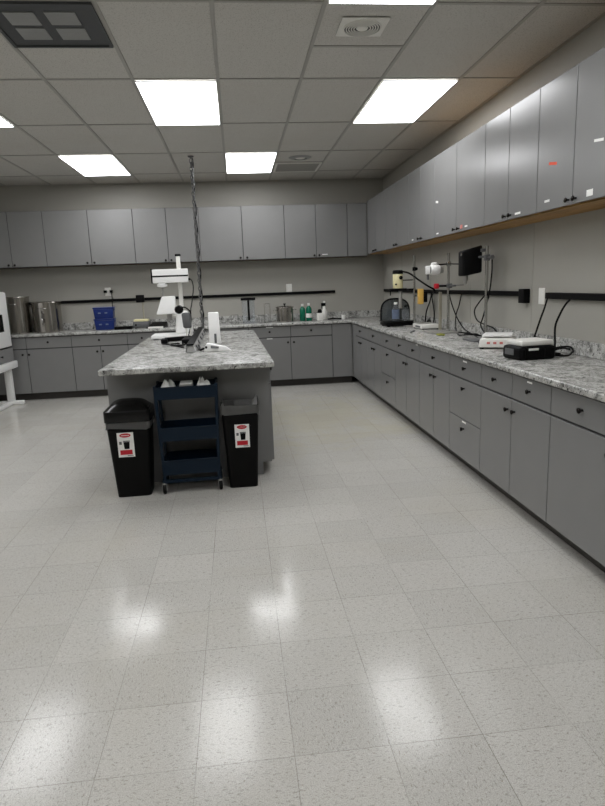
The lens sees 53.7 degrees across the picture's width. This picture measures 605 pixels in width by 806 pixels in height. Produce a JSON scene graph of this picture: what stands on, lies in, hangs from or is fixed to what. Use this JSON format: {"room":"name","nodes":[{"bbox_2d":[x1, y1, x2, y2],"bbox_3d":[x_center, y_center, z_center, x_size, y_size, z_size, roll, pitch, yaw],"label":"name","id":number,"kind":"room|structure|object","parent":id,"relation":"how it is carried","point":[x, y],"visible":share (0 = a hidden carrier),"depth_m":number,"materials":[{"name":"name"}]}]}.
{"room":"laboratory","nodes":[
{"label":"laboratory","id":0,"kind":"room"},
{"bbox_2d":[0,179,383,359],"bbox_3d":[-1.947,-1.710,8.848,6.400,2.935,0.100,-3,11,-6],"label":"wall","id":1,"kind":"structure","parent":0,"point":[357,283],"depth_m":8.75,"materials":[{"name":"paint"}]},
{"bbox_2d":[0,211,53,268],"bbox_3d":[-3.997,-2.243,8.268,0.913,0.742,0.378,-3,11,-6],"label":"upper cabinet","id":2,"kind":"object","parent":1,"relation":"attached to","point":[22,240],"visible":0.99,"depth_m":8.13,"materials":[{"name":"grey laminate"}]},
{"bbox_2d":[41,209,138,267],"bbox_3d":[-2.949,-2.304,8.373,1.197,0.742,0.378,-3,11,-6],"label":"upper cabinet","id":3,"kind":"object","parent":1,"relation":"attached to","point":[102,237],"visible":1,"depth_m":8.22,"materials":[{"name":"grey laminate"}]},
{"bbox_2d":[132,207,201,264],"bbox_3d":[-1.907,-2.364,8.478,0.900,0.742,0.378,-3,11,-6],"label":"upper cabinet","id":4,"kind":"object","parent":1,"relation":"attached to","point":[160,234],"visible":1,"depth_m":8.32,"materials":[{"name":"grey laminate"}]},
{"bbox_2d":[53,261,307,315],"bbox_3d":[-2.351,-1.625,8.766,4.882,0.830,0.003,-3,11,-6],"label":"trim","id":5,"kind":"structure","parent":1,"relation":"attached to","point":[306,261],"depth_m":8.84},
{"bbox_2d":[30,290,334,304],"bbox_3d":[-1.961,-1.548,8.810,4.945,0.040,0.032,-3,11,-6],"label":"rail","id":6,"kind":"object","parent":1,"relation":"attached to","point":[326,291],"visible":0.72,"depth_m":8.85,"materials":[{"name":"black plastic"}]},
{"bbox_2d":[33,310,379,330],"bbox_3d":[-1.599,-1.224,8.918,5.748,0.099,0.020,-3,11,-6],"label":"backsplash","id":7,"kind":"structure","parent":1,"relation":"attached to","point":[363,313],"depth_m":8.95,"materials":[{"name":"grey stone"}]},
{"bbox_2d":[198,205,284,262],"bbox_3d":[-0.867,-2.425,8.583,1.195,0.742,0.378,-3,11,-6],"label":"upper cabinet","id":8,"kind":"object","parent":1,"relation":"attached to","point":[227,233],"visible":1,"depth_m":8.43,"materials":[{"name":"grey laminate"}]},
{"bbox_2d":[283,203,347,259],"bbox_3d":[0.176,-2.485,8.688,0.905,0.742,0.378,-3,11,-6],"label":"upper cabinet","id":9,"kind":"object","parent":1,"relation":"attached to","point":[311,231],"visible":1,"depth_m":8.53,"materials":[{"name":"grey laminate"}]},
{"bbox_2d":[345,203,366,257],"bbox_3d":[0.768,-2.522,8.762,0.289,0.742,0.349,-3,11,-6],"label":"upper cabinet","id":10,"kind":"object","parent":1,"relation":"attached to","point":[356,212],"visible":0.96,"depth_m":8.59,"materials":[{"name":"grey laminate"}]},
{"bbox_2d":[0,376,604,805],"bbox_3d":[-1.255,0.882,3.475,6.600,0.100,11.720,-3,11,-6],"label":"floor","id":11,"kind":"structure","parent":0,"point":[370,621],"depth_m":2.56,"materials":[{"name":"tile"}]},
{"bbox_2d":[0,347,24,410],"bbox_3d":[-4.072,-0.236,7.413,0.740,0.764,1.325,-3,11,-6],"label":"stand","id":12,"kind":"object","parent":11,"relation":"on","point":[7,364],"visible":1,"depth_m":7.93,"materials":[{"name":"white metal"}]},
{"bbox_2d":[0,292,11,348],"bbox_3d":[-4.118,-0.964,7.258,0.623,0.725,1.270,-3,11,-6],"label":"oven","id":13,"kind":"object","parent":12,"relation":"on","point":[5,336],"visible":1,"depth_m":7.74,"materials":[{"name":"white metal"}]},
{"bbox_2d":[0,360,17,372],"bbox_3d":[-4.095,-0.386,7.381,0.665,0.092,1.325,-3,11,-6],"label":"shelf","id":14,"kind":"object","parent":12,"relation":"attached to","point":[5,366],"depth_m":7.74,"materials":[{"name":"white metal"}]},
{"bbox_2d":[0,335,78,400],"bbox_3d":[-3.784,-0.516,8.483,1.200,0.874,0.634,-3,11,-6],"label":"base cabinet","id":15,"kind":"object","parent":11,"relation":"on","point":[45,369],"visible":0.8,"depth_m":8.22,"materials":[{"name":"laminate"}]},
{"bbox_2d":[71,333,128,396],"bbox_3d":[-2.815,-0.573,8.581,0.750,0.874,0.634,-3,11,-6],"label":"base cabinet","id":16,"kind":"object","parent":11,"relation":"on","point":[93,352],"visible":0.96,"depth_m":8.28,"materials":[{"name":"laminate"}]},
{"bbox_2d":[103,398,154,496],"bbox_3d":[-1.227,0.311,4.315,0.322,0.689,0.272,-4,11,-7],"label":"trash bin","id":17,"kind":"object","parent":11,"relation":"on","point":[128,422],"visible":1,"depth_m":4.20,"materials":[{"name":"black plastic"}]},
{"bbox_2d":[127,331,175,349],"bbox_3d":[-2.025,-0.618,8.660,0.840,0.874,0.634,-3,11,-6],"label":"base cabinet","id":18,"kind":"object","parent":11,"relation":"on","point":[136,338],"visible":0.21,"depth_m":8.29,"materials":[{"name":"laminate"}]},
{"bbox_2d":[153,377,223,493],"bbox_3d":[-0.821,0.233,4.369,0.445,0.790,0.301,-4,11,-7],"label":"utility cart","id":19,"kind":"object","parent":11,"relation":"on","point":[199,460],"visible":0.99,"depth_m":4.27,"materials":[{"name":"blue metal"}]},
{"bbox_2d":[160,379,175,387],"bbox_3d":[-0.961,-0.113,4.278,0.149,0.124,0.200,-3,11,-6],"label":"towel","id":20,"kind":"object","parent":19,"relation":"on","point":[166,383],"visible":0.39,"depth_m":4.27,"materials":[{"name":"fabric"}]},
{"bbox_2d":[155,379,215,400],"bbox_3d":[-0.833,-0.098,4.295,0.430,0.090,0.272,-4,11,-7],"label":"tray","id":21,"kind":"object","parent":19,"relation":"on","point":[195,391],"depth_m":4.17,"materials":[{"name":"plastic"}]},
{"bbox_2d":[179,380,192,385],"bbox_3d":[-0.833,-0.105,4.294,0.092,0.094,0.170,-4,11,-8],"label":"box","id":22,"kind":"object","parent":19,"relation":"in","point":[184,382],"visible":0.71,"depth_m":4.23,"materials":[{"name":"white cardboard"}]},
{"bbox_2d":[160,417,217,441],"bbox_3d":[-0.822,0.191,4.353,0.410,0.100,0.266,-4,11,-7],"label":"tray","id":23,"kind":"object","parent":19,"relation":"on","point":[196,428],"depth_m":4.24,"materials":[{"name":"plastic"}]},
{"bbox_2d":[164,448,218,475],"bbox_3d":[-0.813,0.431,4.400,0.395,0.110,0.260,-4,11,-7],"label":"tray","id":24,"kind":"object","parent":19,"relation":"on","point":[199,460],"depth_m":4.29,"materials":[{"name":"plastic"}]},
{"bbox_2d":[197,377,209,384],"bbox_3d":[-0.710,-0.131,4.302,0.146,0.131,0.200,-3,11,-6],"label":"towel","id":25,"kind":"object","parent":19,"relation":"on","point":[201,381],"visible":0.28,"depth_m":4.28,"materials":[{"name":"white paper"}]},
{"bbox_2d":[106,367,273,481],"bbox_3d":[-1.008,-0.114,5.935,1.269,0.873,2.885,-4,11,-7],"label":"base cabinet","id":26,"kind":"object","parent":11,"relation":"on","point":[233,384],"visible":0.32,"depth_m":4.52,"materials":[{"name":"laminate"}]},
{"bbox_2d":[98,330,273,375],"bbox_3d":[-1.004,-0.542,5.742,1.217,0.040,3.220,-4,11,-7],"label":"countertop","id":27,"kind":"structure","parent":26,"relation":"on","point":[150,356],"depth_m":4.65,"materials":[{"name":"grey stone"}]},
{"bbox_2d":[150,254,193,339],"bbox_3d":[-1.450,-1.169,6.559,0.450,0.902,0.360,-4,11,-7],"label":"instrument","id":28,"kind":"object","parent":27,"relation":"on","point":[167,305],"visible":0.8,"depth_m":6.45,"materials":[{"name":"white plastic"}]},
{"bbox_2d":[157,296,175,314],"bbox_3d":[-1.487,-1.067,6.521,0.206,0.190,0.176,-4,11,-7],"label":"hood","id":29,"kind":"object","parent":28,"relation":"attached to","point":[167,305],"depth_m":6.45,"materials":[{"name":"white plastic"}]},
{"bbox_2d":[161,305,191,343],"bbox_3d":[-1.268,-0.790,5.987,0.310,0.369,0.500,-3,11,-6],"label":"microscope","id":30,"kind":"object","parent":27,"relation":"on","point":[186,317],"visible":0.91,"depth_m":6.02,"materials":[{"name":"black plastic"}]},
{"bbox_2d":[186,327,205,352],"bbox_3d":[-1.076,-0.673,6.123,0.096,0.072,2.260,-4,11,-7],"label":"power raceway","id":31,"kind":"object","parent":27,"relation":"on","point":[192,345],"visible":1,"depth_m":5.55,"materials":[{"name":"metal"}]},
{"bbox_2d":[208,312,220,343],"bbox_3d":[-0.843,-0.716,5.708,0.110,0.300,0.125,-4,11,-9],"label":"tower","id":32,"kind":"object","parent":27,"relation":"on","point":[213,317],"visible":0.87,"depth_m":5.67,"materials":[{"name":"plastic"}]},
{"bbox_2d":[204,343,231,351],"bbox_3d":[-0.714,-0.474,5.055,0.225,0.073,0.103,-2,11,-1],"label":"reader","id":33,"kind":"object","parent":27,"relation":"on","point":[210,347],"visible":1,"depth_m":5.02,"materials":[{"name":"white plastic"}]},
{"bbox_2d":[193,327,248,332],"bbox_3d":[-1.192,-0.667,8.744,0.838,0.874,0.634,-3,11,-6],"label":"base cabinet","id":34,"kind":"object","parent":11,"relation":"on","point":[246,328],"visible":0.02,"depth_m":8.40,"materials":[{"name":"laminate"}]},
{"bbox_2d":[220,395,258,487],"bbox_3d":[-0.452,0.271,4.425,0.282,0.668,0.265,-3,11,-6],"label":"trash bin","id":35,"kind":"object","parent":11,"relation":"on","point":[240,416],"visible":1,"depth_m":4.32,"materials":[{"name":"black plastic"}]},
{"bbox_2d":[248,324,332,385],"bbox_3d":[-0.186,-0.725,8.845,1.187,0.874,0.634,-3,11,-6],"label":"base cabinet","id":36,"kind":"object","parent":11,"relation":"on","point":[300,354],"visible":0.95,"depth_m":8.57,"materials":[{"name":"laminate"}]},
{"bbox_2d":[332,323,352,382],"bbox_3d":[0.547,-0.771,8.933,0.293,0.874,0.605,-3,11,-6],"label":"base cabinet","id":37,"kind":"object","parent":11,"relation":"on","point":[341,332],"visible":0.9,"depth_m":8.64,"materials":[{"name":"laminate"}]},
{"bbox_2d":[352,323,361,383],"bbox_3d":[1.039,-0.720,8.585,0.605,0.874,0.198,-3,11,-6],"label":"base cabinet","id":38,"kind":"object","parent":11,"relation":"on","point":[353,325],"visible":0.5,"depth_m":8.54,"materials":[{"name":"laminate"}]},
{"bbox_2d":[355,324,374,393],"bbox_3d":[1.079,-0.624,8.096,0.634,0.874,0.800,-3,11,-6],"label":"base cabinet","id":39,"kind":"object","parent":11,"relation":"on","point":[361,349],"visible":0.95,"depth_m":8.02,"materials":[{"name":"laminate"}]},
{"bbox_2d":[367,328,389,405],"bbox_3d":[1.165,-0.476,7.335,0.634,0.874,0.760,-3,11,-6],"label":"base cabinet","id":40,"kind":"object","parent":11,"relation":"on","point":[374,345],"visible":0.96,"depth_m":7.26,"materials":[{"name":"laminate"}]},
{"bbox_2d":[381,333,403,416],"bbox_3d":[1.240,-0.346,6.667,0.634,0.874,0.610,-3,11,-6],"label":"base cabinet","id":41,"kind":"object","parent":11,"relation":"on","point":[388,341],"visible":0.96,"depth_m":6.60,"materials":[{"name":"laminate"}]},
{"bbox_2d":[395,337,428,435],"bbox_3d":[1.319,-0.207,5.955,0.634,0.874,0.850,-3,11,-6],"label":"base cabinet","id":42,"kind":"object","parent":11,"relation":"on","point":[407,356],"visible":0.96,"depth_m":5.86,"materials":[{"name":"laminate"}]},
{"bbox_2d":[420,345,459,459],"bbox_3d":[1.409,-0.051,5.156,0.634,0.874,0.787,-3,11,-6],"label":"base cabinet","id":43,"kind":"object","parent":11,"relation":"on","point":[435,373],"visible":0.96,"depth_m":5.07,"materials":[{"name":"plastic"}]},
{"bbox_2d":[449,354,490,483],"bbox_3d":[1.485,0.082,4.472,0.634,0.874,0.615,-3,11,-6],"label":"base cabinet","id":44,"kind":"object","parent":11,"relation":"on","point":[466,375],"visible":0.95,"depth_m":4.40,"materials":[{"name":"plastic"}]},
{"bbox_2d":[480,364,559,537],"bbox_3d":[1.569,0.229,3.722,0.634,0.874,0.923,-3,11,-6],"label":"base cabinet","id":45,"kind":"object","parent":11,"relation":"on","point":[516,414],"visible":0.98,"depth_m":3.60,"materials":[{"name":"plastic"}]},
{"bbox_2d":[11,310,604,401],"bbox_3d":[-1.229,-0.562,5.622,5.748,0.138,6.783,-3,11,-6],"label":"countertop","id":46,"kind":"structure","parent":45,"relation":"on","point":[582,372],"depth_m":4.72,"materials":[{"name":"grey stone"}]},
{"bbox_2d":[6,296,32,333],"bbox_3d":[-3.966,-1.224,8.337,0.348,0.504,0.355,7,14,37],"label":"stock pot","id":47,"kind":"object","parent":46,"relation":"on","point":[18,308],"visible":0.91,"depth_m":8.21,"materials":[{"name":"silver metal"}]},
{"bbox_2d":[31,301,63,332],"bbox_3d":[-3.577,-1.205,8.384,0.396,0.419,0.396,7,14,37],"label":"stock pot","id":48,"kind":"object","parent":46,"relation":"on","point":[47,316],"visible":1,"depth_m":8.23,"materials":[{"name":"silver metal"}]},
{"bbox_2d":[94,318,115,329],"bbox_3d":[-2.797,-1.122,8.488,0.286,0.157,0.212,-4,11,-9],"label":"box","id":49,"kind":"object","parent":46,"relation":"on","point":[110,323],"visible":0.94,"depth_m":8.39,"materials":[{"name":"plastic"}]},
{"bbox_2d":[92,307,114,318],"bbox_3d":[-2.803,-1.277,8.457,0.286,0.157,0.212,-4,11,-9],"label":"box","id":50,"kind":"object","parent":49,"relation":"on","point":[99,312],"visible":1,"depth_m":8.37,"materials":[{"name":"plastic"}]},
{"bbox_2d":[133,295,150,328],"bbox_3d":[-2.301,-1.302,8.508,0.230,0.465,0.201,-3,11,-6],"label":"scale","id":51,"kind":"object","parent":46,"relation":"on","point":[138,323],"visible":0.84,"depth_m":8.46,"materials":[{"name":"grey plastic"}]},
{"bbox_2d":[148,321,167,328],"bbox_3d":[-2.059,-1.111,8.503,0.220,0.074,0.295,-2,11,0],"label":"document folder","id":52,"kind":"object","parent":46,"relation":"on","point":[153,324],"visible":0.99,"depth_m":8.49,"materials":[{"name":"black plastic"}]},
{"bbox_2d":[231,315,238,323],"bbox_3d":[-0.984,-1.214,8.673,0.118,0.130,0.118,-3,11,-6],"label":"glass beaker","id":53,"kind":"object","parent":46,"relation":"on","point":[234,318],"visible":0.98,"depth_m":8.63,"materials":[{"name":"white"}]},
{"bbox_2d":[241,297,255,323],"bbox_3d":[-0.787,-1.350,8.714,0.210,0.366,0.110,-3,11,-6],"label":"acrylic stand","id":54,"kind":"object","parent":46,"relation":"on","point":[248,308],"visible":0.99,"depth_m":8.71,"materials":[{"name":"white"}]},
{"bbox_2d":[264,303,270,321],"bbox_3d":[-0.514,-1.318,8.746,0.098,0.270,0.098,-3,11,-6],"label":"glass cylinder","id":55,"kind":"object","parent":46,"relation":"on","point":[267,314],"visible":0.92,"depth_m":8.71,"materials":[{"name":"white"}]},
{"bbox_2d":[273,303,296,321],"bbox_3d":[-0.259,-1.325,8.753,0.317,0.263,0.266,4,13,29],"label":"cooking pot","id":56,"kind":"object","parent":46,"relation":"on","point":[284,313],"visible":0.99,"depth_m":8.65,"materials":[{"name":"silver metal"}]},
{"bbox_2d":[300,304,305,320],"bbox_3d":[0.000,-1.332,8.781,0.084,0.245,0.084,-3,11,-6],"label":"bottle","id":57,"kind":"object","parent":46,"relation":"on","point":[302,309],"visible":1,"depth_m":8.75,"materials":[{"name":"green plastic"}]},
{"bbox_2d":[306,303,311,320],"bbox_3d":[0.093,-1.338,8.769,0.086,0.255,0.086,-3,11,-6],"label":"bottle","id":58,"kind":"object","parent":46,"relation":"on","point":[308,308],"visible":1,"depth_m":8.74,"materials":[{"name":"green plastic"}]},
{"bbox_2d":[321,301,326,319],"bbox_3d":[0.321,-1.373,8.849,0.090,0.275,0.085,-3,11,-6],"label":"spray bottle","id":59,"kind":"object","parent":46,"relation":"on","point":[324,311],"visible":0.92,"depth_m":8.82,"materials":[{"name":"white plastic"}]},
{"bbox_2d":[379,298,415,326],"bbox_3d":[1.124,-1.084,7.110,0.366,0.328,0.340,-3,11,-6],"label":"rack","id":60,"kind":"object","parent":46,"relation":"on","point":[387,305],"visible":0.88,"depth_m":7.17,"materials":[{"name":"black plastic"}]},
{"bbox_2d":[392,302,399,320],"bbox_3d":[1.103,-1.083,7.067,0.091,0.215,0.090,-3,11,-6],"label":"bottle","id":61,"kind":"object","parent":60,"relation":"on","point":[395,310],"visible":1,"depth_m":7.04,"materials":[{"name":"blue plastic"}]},
{"bbox_2d":[379,319,415,322],"bbox_3d":[1.128,-0.979,7.131,0.360,0.014,0.340,-3,11,-6],"label":"tray","id":62,"kind":"object","parent":60,"relation":"on","point":[381,320],"depth_m":7.00,"materials":[{"name":"black plastic"}]},
{"bbox_2d":[402,305,408,319],"bbox_3d":[1.224,-1.068,7.073,0.080,0.175,0.079,-3,11,-6],"label":"bottle","id":63,"kind":"object","parent":60,"relation":"on","point":[405,312],"visible":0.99,"depth_m":7.04,"materials":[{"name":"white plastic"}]},
{"bbox_2d":[404,255,417,326],"bbox_3d":[1.250,-1.274,6.832,0.160,0.800,0.138,-3,11,-6],"label":"stand","id":64,"kind":"object","parent":46,"relation":"on","point":[414,268],"visible":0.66,"depth_m":6.83,"materials":[{"name":"grey metal"}]},
{"bbox_2d":[389,270,412,307],"bbox_3d":[1.142,-1.318,6.920,0.255,0.438,0.205,-3,11,-6],"label":"motor","id":65,"kind":"object","parent":64,"relation":"attached to","point":[398,280],"visible":1,"depth_m":6.90,"materials":[{"name":"beige plastic"}]},
{"bbox_2d":[403,271,434,290],"bbox_3d":[1.304,-1.387,6.783,0.414,0.245,0.077,7,14,38],"label":"cable","id":66,"kind":"object","parent":65,"relation":"attached to","point":[415,277],"visible":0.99,"depth_m":6.74,"materials":[{"name":"black rubber"}]},
{"bbox_2d":[415,289,426,303],"bbox_3d":[1.334,-1.205,6.749,0.101,0.170,0.196,-3,11,-6],"label":"controller","id":67,"kind":"object","parent":64,"relation":"attached to","point":[421,295],"visible":1,"depth_m":6.66,"materials":[{"name":"yellow plastic"}]},
{"bbox_2d":[413,322,437,329],"bbox_3d":[1.365,-0.853,6.593,0.212,0.060,0.310,-4,11,-7],"label":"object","id":68,"kind":"object","parent":46,"relation":"on","point":[422,325],"visible":0.88,"depth_m":6.46,"materials":[{"name":"white plastic"}]},
{"bbox_2d":[438,292,441,329],"bbox_3d":[1.416,-0.940,6.146,0.032,0.400,0.016,-3,11,-6],"label":"strip","id":69,"kind":"object","parent":46,"relation":"on","point":[440,293],"visible":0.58,"depth_m":6.14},
{"bbox_2d":[423,253,460,333],"bbox_3d":[1.399,-1.077,5.876,0.300,0.775,0.430,-3,11,-6],"label":"stand","id":70,"kind":"object","parent":46,"relation":"on","point":[448,263],"visible":0.95,"depth_m":5.92,"materials":[{"name":"grey metal"}]},
{"bbox_2d":[425,262,443,279],"bbox_3d":[1.312,-1.311,5.939,0.172,0.165,0.107,-3,11,-6],"label":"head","id":71,"kind":"object","parent":70,"relation":"attached to","point":[433,269],"visible":1,"depth_m":5.90},
{"bbox_2d":[434,283,459,288],"bbox_3d":[1.456,-1.153,5.875,0.340,0.052,0.111,8,15,43],"label":"clamp","id":72,"kind":"object","parent":70,"relation":"attached to","point":[449,285],"visible":1,"depth_m":5.92,"materials":[{"name":"grey metal"}]},
{"bbox_2d":[462,246,494,341],"bbox_3d":[1.509,-0.920,5.043,0.220,0.785,0.260,-3,11,-6],"label":"stand","id":73,"kind":"object","parent":46,"relation":"on","point":[487,257],"visible":0.67,"depth_m":5.03,"materials":[{"name":"grey metal"}]},
{"bbox_2d":[458,245,481,283],"bbox_3d":[1.447,-1.195,5.177,0.179,0.321,0.154,-2,11,-1],"label":"motor","id":74,"kind":"object","parent":73,"relation":"attached to","point":[469,263],"visible":1,"depth_m":5.10,"materials":[{"name":"black plastic"}]},
{"bbox_2d":[480,259,492,331],"bbox_3d":[1.608,-0.897,5.153,0.082,0.684,0.366,-3,11,-6],"label":"power cable","id":75,"kind":"object","parent":73,"relation":"hanging from","point":[491,259],"visible":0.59,"depth_m":5.06,"materials":[{"name":"black rubber"}]},
{"bbox_2d":[478,332,515,348],"bbox_3d":[1.496,-0.481,4.582,0.264,0.105,0.288,3,12,22],"label":"scale","id":76,"kind":"object","parent":46,"relation":"on","point":[488,339],"visible":0.83,"depth_m":4.48,"materials":[{"name":"white plastic"}]},
{"bbox_2d":[503,337,554,360],"bbox_3d":[1.478,-0.354,3.905,0.265,0.122,0.216,-5,12,-12],"label":"scale","id":77,"kind":"object","parent":46,"relation":"on","point":[534,348],"visible":1,"depth_m":3.83,"materials":[{"name":"plastic"}]},
{"bbox_2d":[555,346,573,356],"bbox_3d":[1.718,-0.353,4.018,0.189,0.053,0.289,-3,11,-6],"label":"coiled cable","id":78,"kind":"object","parent":46,"relation":"on","point":[558,347],"visible":0.49,"depth_m":3.97,"materials":[{"name":"black rubber"}]},
{"bbox_2d":[546,387,604,572],"bbox_3d":[1.653,0.373,2.979,0.634,0.874,0.600,-3,11,-6],"label":"base cabinet","id":79,"kind":"object","parent":11,"relation":"on","point":[576,472],"visible":0.98,"depth_m":2.96,"materials":[{"name":"plastic"}]},
{"bbox_2d":[0,0,604,185],"bbox_3d":[-1.368,-2.092,2.883,6.600,0.100,11.720,-3,11,-6],"label":"ceiling","id":80,"kind":"structure","parent":0,"point":[154,39],"depth_m":4.36,"materials":[{"name":"tile"}]},
{"bbox_2d":[0,116,14,126],"bbox_3d":[-2.802,-2.345,4.736,0.584,0.010,1.193,-3,11,-6],"label":"recessed light","id":81,"kind":"object","parent":80,"relation":"in","point":[3,122],"visible":1,"depth_m":5.23,"materials":[{"name":"white"}]},
{"bbox_2d":[0,1,112,47],"bbox_3d":[-1.424,-2.123,3.371,0.584,0.014,0.584,-3,11,-6],"label":"ceiling vent","id":82,"kind":"object","parent":80,"relation":"in","point":[25,24],"visible":1,"depth_m":3.36,"materials":[{"name":"metal"}]},
{"bbox_2d":[58,155,130,175],"bbox_3d":[-2.463,-2.844,7.176,0.584,0.010,1.193,-3,11,-6],"label":"recessed light","id":83,"kind":"object","parent":80,"relation":"in","point":[87,165],"visible":1,"depth_m":7.07,"materials":[{"name":"white"}]},
{"bbox_2d":[135,80,219,124],"bbox_3d":[-0.985,-2.450,4.919,0.584,0.010,1.193,-3,11,-6],"label":"recessed light","id":84,"kind":"object","parent":80,"relation":"in","point":[168,102],"visible":1,"depth_m":4.79,"materials":[{"name":"white plastic"}]},
{"bbox_2d":[188,156,203,328],"bbox_3d":[-1.245,-1.859,7.042,0.071,1.979,0.071,-5,12,-15],"label":"hanging chain","id":85,"kind":"object","parent":80,"relation":"hanging from","point":[189,157],"visible":1,"depth_m":7.03,"materials":[{"name":"grey metal"}]},
{"bbox_2d":[225,152,276,172],"bbox_3d":[-0.646,-2.949,7.359,0.584,0.010,1.193,-3,11,-6],"label":"recessed light","id":86,"kind":"object","parent":80,"relation":"in","point":[252,162],"visible":1,"depth_m":7.26,"materials":[{"name":"white"}]},
{"bbox_2d":[273,162,321,171],"bbox_3d":[-0.074,-3.042,7.716,0.580,0.012,0.570,-3,11,-6],"label":"ceiling vent","id":87,"kind":"object","parent":80,"relation":"in","point":[298,166],"visible":1,"depth_m":7.69,"materials":[{"name":"white plastic"}]},
{"bbox_2d":[289,155,311,159],"bbox_3d":[-0.027,-2.939,7.173,0.280,0.016,0.280,-3,11,-6],"label":"ceiling vent","id":88,"kind":"object","parent":80,"relation":"in","point":[298,157],"visible":1,"depth_m":7.12,"materials":[{"name":"white plastic"}]},
{"bbox_2d":[0,0,604,186],"bbox_3d":[-1.366,-2.040,2.893,6.400,0.007,11.520,-3,11,-6],"label":"grid","id":89,"kind":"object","parent":80,"relation":"attached to","point":[324,3],"depth_m":4.33,"materials":[{"name":"metal"}]},
{"bbox_2d":[336,17,389,36],"bbox_3d":[0.354,-2.225,3.547,0.280,0.016,0.260,-3,11,-6],"label":"ceiling speaker","id":90,"kind":"object","parent":80,"relation":"attached to","point":[349,26],"visible":1,"depth_m":3.52,"materials":[{"name":"white plastic"}]},
{"bbox_2d":[343,20,380,36],"bbox_3d":[0.354,-2.223,3.547,0.226,0.008,0.226,-3,11,-6],"label":"grille","id":91,"kind":"object","parent":90,"relation":"attached to","point":[351,28],"depth_m":3.54,"materials":[{"name":"white plastic"}]},
{"bbox_2d":[328,0,435,4],"bbox_3d":[0.492,-2.057,2.662,0.584,0.010,1.193,-3,11,-6],"label":"recessed light","id":92,"kind":"object","parent":80,"relation":"in","point":[414,2],"visible":1,"depth_m":3.22,"materials":[{"name":"white"}]},
{"bbox_2d":[353,79,457,122],"bbox_3d":[0.831,-2.556,5.102,0.584,0.010,1.193,-3,11,-6],"label":"recessed light","id":93,"kind":"object","parent":80,"relation":"in","point":[394,100],"visible":1,"depth_m":4.98,"materials":[{"name":"white"}]},
{"bbox_2d":[383,16,604,343],"bbox_3d":[1.917,-0.793,3.504,0.100,2.935,11.520,-3,11,-6],"label":"wall","id":94,"kind":"structure","parent":0,"point":[569,251],"depth_m":4.60,"materials":[{"name":"paint"}]},
{"bbox_2d":[367,190,404,254],"bbox_3d":[1.133,-2.426,8.092,0.348,0.747,1.065,-3,11,-6],"label":"upper cabinet","id":95,"kind":"object","parent":94,"relation":"attached to","point":[376,231],"visible":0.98,"depth_m":8.03,"materials":[{"name":"laminate"}]},
{"bbox_2d":[385,174,432,249],"bbox_3d":[1.248,-2.226,7.065,0.348,0.747,1.040,-3,11,-6],"label":"upper cabinet","id":96,"kind":"object","parent":94,"relation":"attached to","point":[397,194],"visible":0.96,"depth_m":7.00,"materials":[{"name":"laminate"}]},
{"bbox_2d":[409,157,461,244],"bbox_3d":[1.353,-2.043,6.129,0.348,0.747,0.880,-3,11,-6],"label":"upper cabinet","id":97,"kind":"object","parent":94,"relation":"attached to","point":[422,179],"visible":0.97,"depth_m":6.06,"materials":[{"name":"laminate"}]},
{"bbox_2d":[384,289,517,295],"bbox_3d":[1.483,-1.281,6.866,0.032,0.040,4.440,-3,11,-6],"label":"rail","id":98,"kind":"object","parent":94,"relation":"attached to","point":[466,292],"visible":0.6,"depth_m":5.70,"materials":[{"name":"black plastic"}]},
{"bbox_2d":[401,223,534,331],"bbox_3d":[1.683,-1.064,5.152,0.003,0.840,6.102,-3,11,-6],"label":"trim","id":99,"kind":"structure","parent":94,"relation":"attached to","point":[534,223],"depth_m":4.62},
{"bbox_2d":[435,124,522,237],"bbox_3d":[1.465,-1.848,5.127,0.348,0.747,1.174,-3,11,-6],"label":"upper cabinet","id":100,"kind":"object","parent":94,"relation":"attached to","point":[459,169],"visible":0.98,"depth_m":5.02,"materials":[{"name":"laminate"}]},
{"bbox_2d":[410,314,604,359],"bbox_3d":[1.616,-0.744,5.895,0.020,0.099,6.763,-3,11,-6],"label":"backsplash","id":101,"kind":"structure","parent":94,"relation":"attached to","point":[595,350],"depth_m":4.41,"materials":[{"name":"grey stone"}]},
{"bbox_2d":[518,289,529,302],"bbox_3d":[1.722,-0.832,4.643,0.055,0.109,0.090,-3,11,-6],"label":"box","id":102,"kind":"object","parent":94,"relation":"attached to","point":[523,294],"visible":1,"depth_m":4.61,"materials":[{"name":"black plastic"}]},
{"bbox_2d":[484,88,579,225],"bbox_3d":[1.575,-1.658,4.153,0.348,0.747,0.821,-3,11,-6],"label":"upper cabinet","id":103,"kind":"object","parent":94,"relation":"attached to","point":[512,137],"visible":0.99,"depth_m":4.08,"materials":[{"name":"laminate"}]},
{"bbox_2d":[538,288,544,303],"bbox_3d":[1.769,-0.791,4.421,0.010,0.120,0.086,-3,11,-6],"label":"wall outlet","id":104,"kind":"object","parent":94,"relation":"attached to","point":[541,299],"visible":0.99,"depth_m":4.41,"materials":[{"name":"white plastic"}]},
{"bbox_2d":[536,47,604,213],"bbox_3d":[1.665,-1.501,3.348,0.348,0.747,0.830,-3,11,-6],"label":"upper cabinet","id":105,"kind":"object","parent":94,"relation":"attached to","point":[571,160],"visible":1,"depth_m":3.36,"materials":[{"name":"laminate"}]},
{"bbox_2d":[545,292,604,300],"bbox_3d":[1.865,-0.609,3.457,0.034,0.044,1.770,-3,11,-6],"label":"rail","id":106,"kind":"object","parent":94,"relation":"attached to","point":[550,295],"visible":0.95,"depth_m":3.91,"materials":[{"name":"black plastic"}]},
{"bbox_2d":[533,298,547,336],"bbox_3d":[1.685,-0.565,4.292,0.103,0.368,0.151,6,14,37],"label":"power cable","id":107,"kind":"object","parent":106,"relation":"hanging from","point":[546,298],"visible":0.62,"depth_m":4.28,"materials":[{"name":"black rubber"}]},
{"bbox_2d":[554,299,570,351],"bbox_3d":[1.719,-0.523,4.016,0.149,0.342,0.072,-9,13,-30],"label":"power cable","id":108,"kind":"object","parent":106,"relation":"hanging from","point":[569,300],"visible":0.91,"depth_m":4.01,"materials":[{"name":"black rubber"}]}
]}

